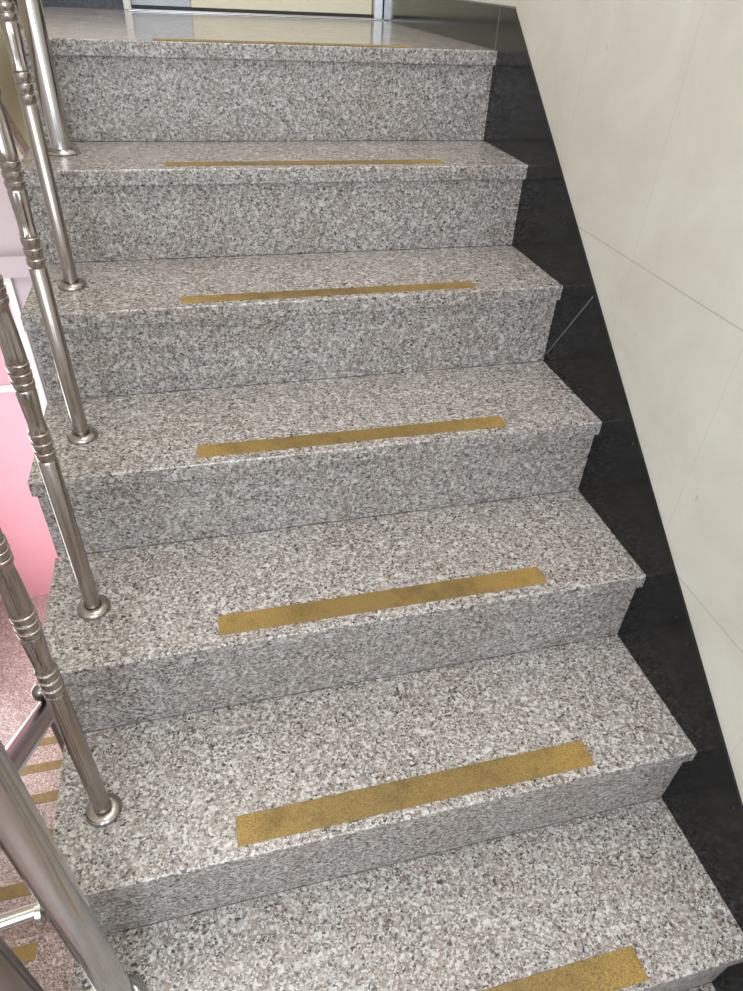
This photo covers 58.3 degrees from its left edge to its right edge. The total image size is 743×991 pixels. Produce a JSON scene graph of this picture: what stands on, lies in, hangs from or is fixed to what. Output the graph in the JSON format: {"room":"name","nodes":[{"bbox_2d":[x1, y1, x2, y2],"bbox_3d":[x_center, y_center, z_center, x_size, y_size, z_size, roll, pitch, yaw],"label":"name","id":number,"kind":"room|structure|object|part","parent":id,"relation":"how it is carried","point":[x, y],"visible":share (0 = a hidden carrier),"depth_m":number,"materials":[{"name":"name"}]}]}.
{"room":"indoor stairwell","nodes":[
{"label":"indoor stairwell","id":0,"kind":"room"},
{"bbox_2d":[0,24,30,157],"bbox_3d":[-0.947,-0.808,0.007,1.003,1.875,2.343,-7,39,-13],"label":"wall","id":1,"kind":"structure","parent":0,"point":[10,100],"depth_m":1.38,"materials":[{"name":"beige paint"}]},
{"bbox_2d":[0,594,53,742],"bbox_3d":[-1.069,0.800,3.728,2.024,0.100,1.260,-7,39,-13],"label":"floor","id":2,"kind":"structure","parent":0,"point":[17,678],"depth_m":3.42,"materials":[{"name":"stone"}]},
{"bbox_2d":[0,158,63,600],"bbox_3d":[-1.141,-0.574,3.300,2.024,2.580,0.200,-7,39,-13],"label":"wall","id":3,"kind":"structure","parent":0,"point":[23,523],"depth_m":3.40,"materials":[{"name":"paint"}]},
{"bbox_2d":[0,384,13,392],"bbox_3d":[-1.848,-0.475,3.033,0.515,0.034,0.016,-7,39,-13],"label":"trim","id":4,"kind":"structure","parent":3,"relation":"attached to","point":[3,388],"depth_m":3.06,"materials":[{"name":"white paint"}]},
{"bbox_2d":[0,304,15,384],"bbox_3d":[-1.820,-0.680,2.883,0.554,0.474,0.008,-7,39,-13],"label":"door","id":5,"kind":"structure","parent":3,"relation":"in","point":[4,379],"depth_m":3.02,"materials":[{"name":"pink paint"}]},
{"bbox_2d":[0,254,30,277],"bbox_3d":[-1.525,-0.939,2.729,1.120,0.085,0.030,-7,39,-13],"label":"trim","id":6,"kind":"structure","parent":3,"relation":"attached to","point":[11,265],"depth_m":2.73,"materials":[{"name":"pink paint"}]},
{"bbox_2d":[3,278,47,414],"bbox_3d":[-1.560,-0.183,3.349,0.032,1.869,0.034,-7,39,-13],"label":"trim","id":7,"kind":"structure","parent":3,"relation":"attached to","point":[14,305],"depth_m":2.94,"materials":[{"name":"white paint"}]},
{"bbox_2d":[15,6,496,141],"bbox_3d":[-0.885,-1.181,1.820,2.020,0.225,1.420,-7,39,-13],"label":"floor","id":8,"kind":"structure","parent":0,"point":[87,32],"depth_m":1.43,"materials":[{"name":"stone"}]},
{"bbox_2d":[25,55,492,140],"bbox_3d":[-0.207,-0.834,1.409,0.966,0.146,0.022,-7,39,-13],"label":"stair riser","id":9,"kind":"structure","parent":8,"relation":"attached to","point":[104,98],"depth_m":1.40,"materials":[{"name":"stone"}]},
{"bbox_2d":[153,38,412,47],"bbox_3d":[-0.172,-0.923,1.359,0.528,0.001,0.035,-7,39,-13],"label":"strip","id":10,"kind":"object","parent":8,"relation":"on","point":[159,39],"visible":1,"depth_m":1.35,"materials":[{"name":"gold metal"}]},
{"bbox_2d":[46,245,701,990],"bbox_3d":[-0.041,0.247,1.263,0.964,1.296,1.640,-7,39,-13],"label":"staircase","id":11,"kind":"structure","parent":0,"point":[495,245],"depth_m":1.23,"materials":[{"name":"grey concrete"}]},
{"bbox_2d":[0,0,146,990],"bbox_3d":[-0.484,0.371,1.368,0.138,3.542,1.222,-5,39,-10],"label":"stair railing","id":12,"kind":"object","parent":11,"relation":"on","point":[26,840],"visible":1,"depth_m":0.83,"materials":[{"name":"silver metal"}]},
{"bbox_3d":[-0.367,0.436,0.689,0.089,0.017,0.017,-11,40,-18],"label":"cross rail","id":13,"kind":"part","parent":12,"relation":"part of","materials":[{"name":"silver metal"}]},
{"bbox_3d":[-0.442,1.063,1.161,0.038,2.715,0.038,-7,39,-13],"label":"well post","id":14,"kind":"part","parent":12,"relation":"part of","materials":[{"name":"silver metal"}]},
{"bbox_3d":[-0.571,-1.014,0.992,0.038,0.909,0.038,-7,39,-13],"label":"newel post","id":15,"kind":"part","parent":12,"relation":"part of","materials":[{"name":"silver metal"}]},
{"bbox_3d":[-0.319,0.316,0.614,0.038,0.959,0.038,-7,39,-13],"label":"newel post","id":16,"kind":"part","parent":12,"relation":"part of","materials":[{"name":"silver metal"}]},
{"bbox_3d":[-0.378,0.644,0.853,0.089,0.017,0.017,-11,40,-18],"label":"cross rail","id":17,"kind":"part","parent":12,"relation":"part of","materials":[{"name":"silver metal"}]},
{"bbox_2d":[21,141,527,262],"bbox_3d":[-0.183,-0.631,1.403,0.971,0.165,0.245,-7,39,-13],"label":"stair step","id":18,"kind":"structure","parent":11,"relation":"on","point":[167,199],"depth_m":1.32,"materials":[{"name":"stone"}]},
{"bbox_2d":[21,245,562,400],"bbox_3d":[-0.133,-0.359,1.328,0.971,0.165,0.245,-7,39,-13],"label":"stair step","id":19,"kind":"structure","parent":11,"relation":"on","point":[158,325],"depth_m":1.25,"materials":[{"name":"stone"}]},
{"bbox_2d":[28,361,601,556],"bbox_3d":[-0.082,-0.087,1.253,0.971,0.165,0.245,-7,39,-13],"label":"stair step","id":20,"kind":"structure","parent":11,"relation":"on","point":[175,466],"depth_m":1.17,"materials":[{"name":"stone"}]},
{"bbox_2d":[43,490,645,732],"bbox_3d":[-0.032,0.185,1.178,0.971,0.165,0.245,-7,39,-13],"label":"stair step","id":21,"kind":"structure","parent":11,"relation":"on","point":[191,626],"depth_m":1.10,"materials":[{"name":"stone"}]},
{"bbox_2d":[53,635,696,934],"bbox_3d":[0.018,0.457,1.103,0.971,0.165,0.245,-7,39,-13],"label":"stair step","id":22,"kind":"structure","parent":11,"relation":"on","point":[223,806],"depth_m":1.03,"materials":[{"name":"stone"}]},
{"bbox_2d":[72,798,742,990],"bbox_3d":[0.068,0.729,1.028,0.971,0.165,0.245,-7,39,-13],"label":"stair step","id":23,"kind":"structure","parent":11,"relation":"on","point":[619,899],"depth_m":1.00,"materials":[{"name":"stone"}]},
{"bbox_2d":[687,983,715,990],"bbox_3d":[0.118,1.001,0.953,0.971,0.165,0.245,-7,39,-13],"label":"stair step","id":24,"kind":"structure","parent":11,"relation":"on","point":[707,987],"depth_m":1.09,"materials":[{"name":"stone"}]},
{"bbox_2d":[469,0,742,802],"bbox_3d":[0.573,-0.447,0.851,0.200,5.555,4.050,-7,39,-13],"label":"wall","id":25,"kind":"structure","parent":0,"point":[642,100],"depth_m":1.00,"materials":[{"name":"beige stone"}]},
{"bbox_2d":[456,0,515,7],"bbox_3d":[0.161,-1.307,1.744,0.005,0.003,1.055,-7,39,-13],"label":"trim","id":26,"kind":"structure","parent":25,"relation":"attached to","point":[456,0],"depth_m":1.45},
{"bbox_2d":[494,7,592,353],"bbox_3d":[0.332,-0.626,1.349,0.003,0.562,0.593,-7,39,-13],"label":"trim","id":27,"kind":"structure","parent":25,"relation":"attached to","point":[500,7],"depth_m":1.32,"materials":[{"name":"black stone"}]},
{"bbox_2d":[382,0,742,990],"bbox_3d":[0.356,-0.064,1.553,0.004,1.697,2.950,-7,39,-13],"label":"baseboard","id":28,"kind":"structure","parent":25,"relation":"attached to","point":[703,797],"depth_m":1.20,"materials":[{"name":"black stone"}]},
{"bbox_3d":[-1.309,-2.450,1.178,1.220,2.975,0.200,-7,39,-13],"label":"wall","id":29,"kind":"structure","parent":0,"visible":0},
{"bbox_2d":[13,0,123,9],"bbox_3d":[-1.337,-1.415,1.863,1.219,0.050,0.012,-7,39,-13],"label":"baseboard","id":30,"kind":"structure","parent":29,"relation":"attached to","point":[94,4],"depth_m":1.98,"materials":[{"name":"stone"}]},
{"bbox_2d":[123,0,385,20],"bbox_3d":[-0.319,-2.329,1.477,0.799,2.050,0.180,-7,39,-13],"label":"door","id":31,"kind":"structure","parent":29,"relation":"in","point":[328,9],"depth_m":2.09,"materials":[{"name":"white paint"}]},
{"bbox_3d":[-0.340,-2.343,1.492,0.770,2.050,0.130,-7,39,-13],"label":"frame","id":32,"kind":"part","parent":31,"relation":"part of","materials":[{"name":"white paint"}]},
{"bbox_3d":[-0.602,-2.291,1.424,0.174,2.007,0.048,-7,39,-13],"label":"panel","id":33,"kind":"part","parent":31,"relation":"part of","materials":[{"name":"grey glass"}]},
{"bbox_3d":[-1.142,1.226,1.939,1.003,1.476,1.874,-7,39,-13],"label":"floor","id":34,"kind":"structure","parent":0,"visible":0},
{"bbox_2d":[0,878,54,942],"bbox_3d":[-1.119,1.260,1.857,1.005,0.166,0.245,-7,39,-13],"label":"stair step","id":35,"kind":"structure","parent":34,"relation":"on","point":[14,893],"depth_m":1.87,"materials":[{"name":"stone"}]},
{"bbox_2d":[0,824,54,881],"bbox_3d":[-1.183,1.247,2.136,1.005,0.166,0.245,-7,39,-13],"label":"stair step","id":36,"kind":"structure","parent":34,"relation":"on","point":[8,872],"depth_m":2.10,"materials":[{"name":"stone"}]},
{"bbox_2d":[2,734,62,762],"bbox_3d":[-1.376,1.208,2.973,1.005,0.166,0.245,-7,39,-13],"label":"stair step","id":37,"kind":"structure","parent":34,"relation":"on","point":[48,748],"depth_m":2.94,"materials":[{"name":"stone"}]},
{"bbox_2d":[5,683,63,773],"bbox_3d":[-0.729,0.785,1.872,0.064,2.248,1.865,-7,39,-13],"label":"stair railing","id":38,"kind":"object","parent":34,"relation":"on","point":[23,744],"visible":0.02,"depth_m":1.22,"materials":[{"name":"silver metal"}]},
{"bbox_3d":[-0.709,0.427,1.567,0.045,1.308,1.831,-7,39,-13],"label":"handrail","id":39,"kind":"part","parent":38,"relation":"part of","materials":[{"name":"silver metal"}]},
{"bbox_2d":[7,931,73,990],"bbox_3d":[-1.054,1.273,1.578,1.005,0.166,0.245,-7,39,-13],"label":"stair step","id":40,"kind":"structure","parent":34,"relation":"on","point":[46,957],"depth_m":1.63,"materials":[{"name":"stone"}]},
{"bbox_2d":[19,756,62,791],"bbox_3d":[-1.312,1.221,2.694,1.005,0.166,0.245,-7,39,-13],"label":"stair step","id":41,"kind":"structure","parent":34,"relation":"on","point":[42,774],"depth_m":2.68,"materials":[{"name":"stone"}]},
{"bbox_2d":[29,786,58,824],"bbox_3d":[-1.247,1.234,2.415,1.005,0.166,0.245,-7,39,-13],"label":"stair step","id":42,"kind":"structure","parent":34,"relation":"on","point":[45,800],"depth_m":2.43,"materials":[{"name":"stone"}]}
]}

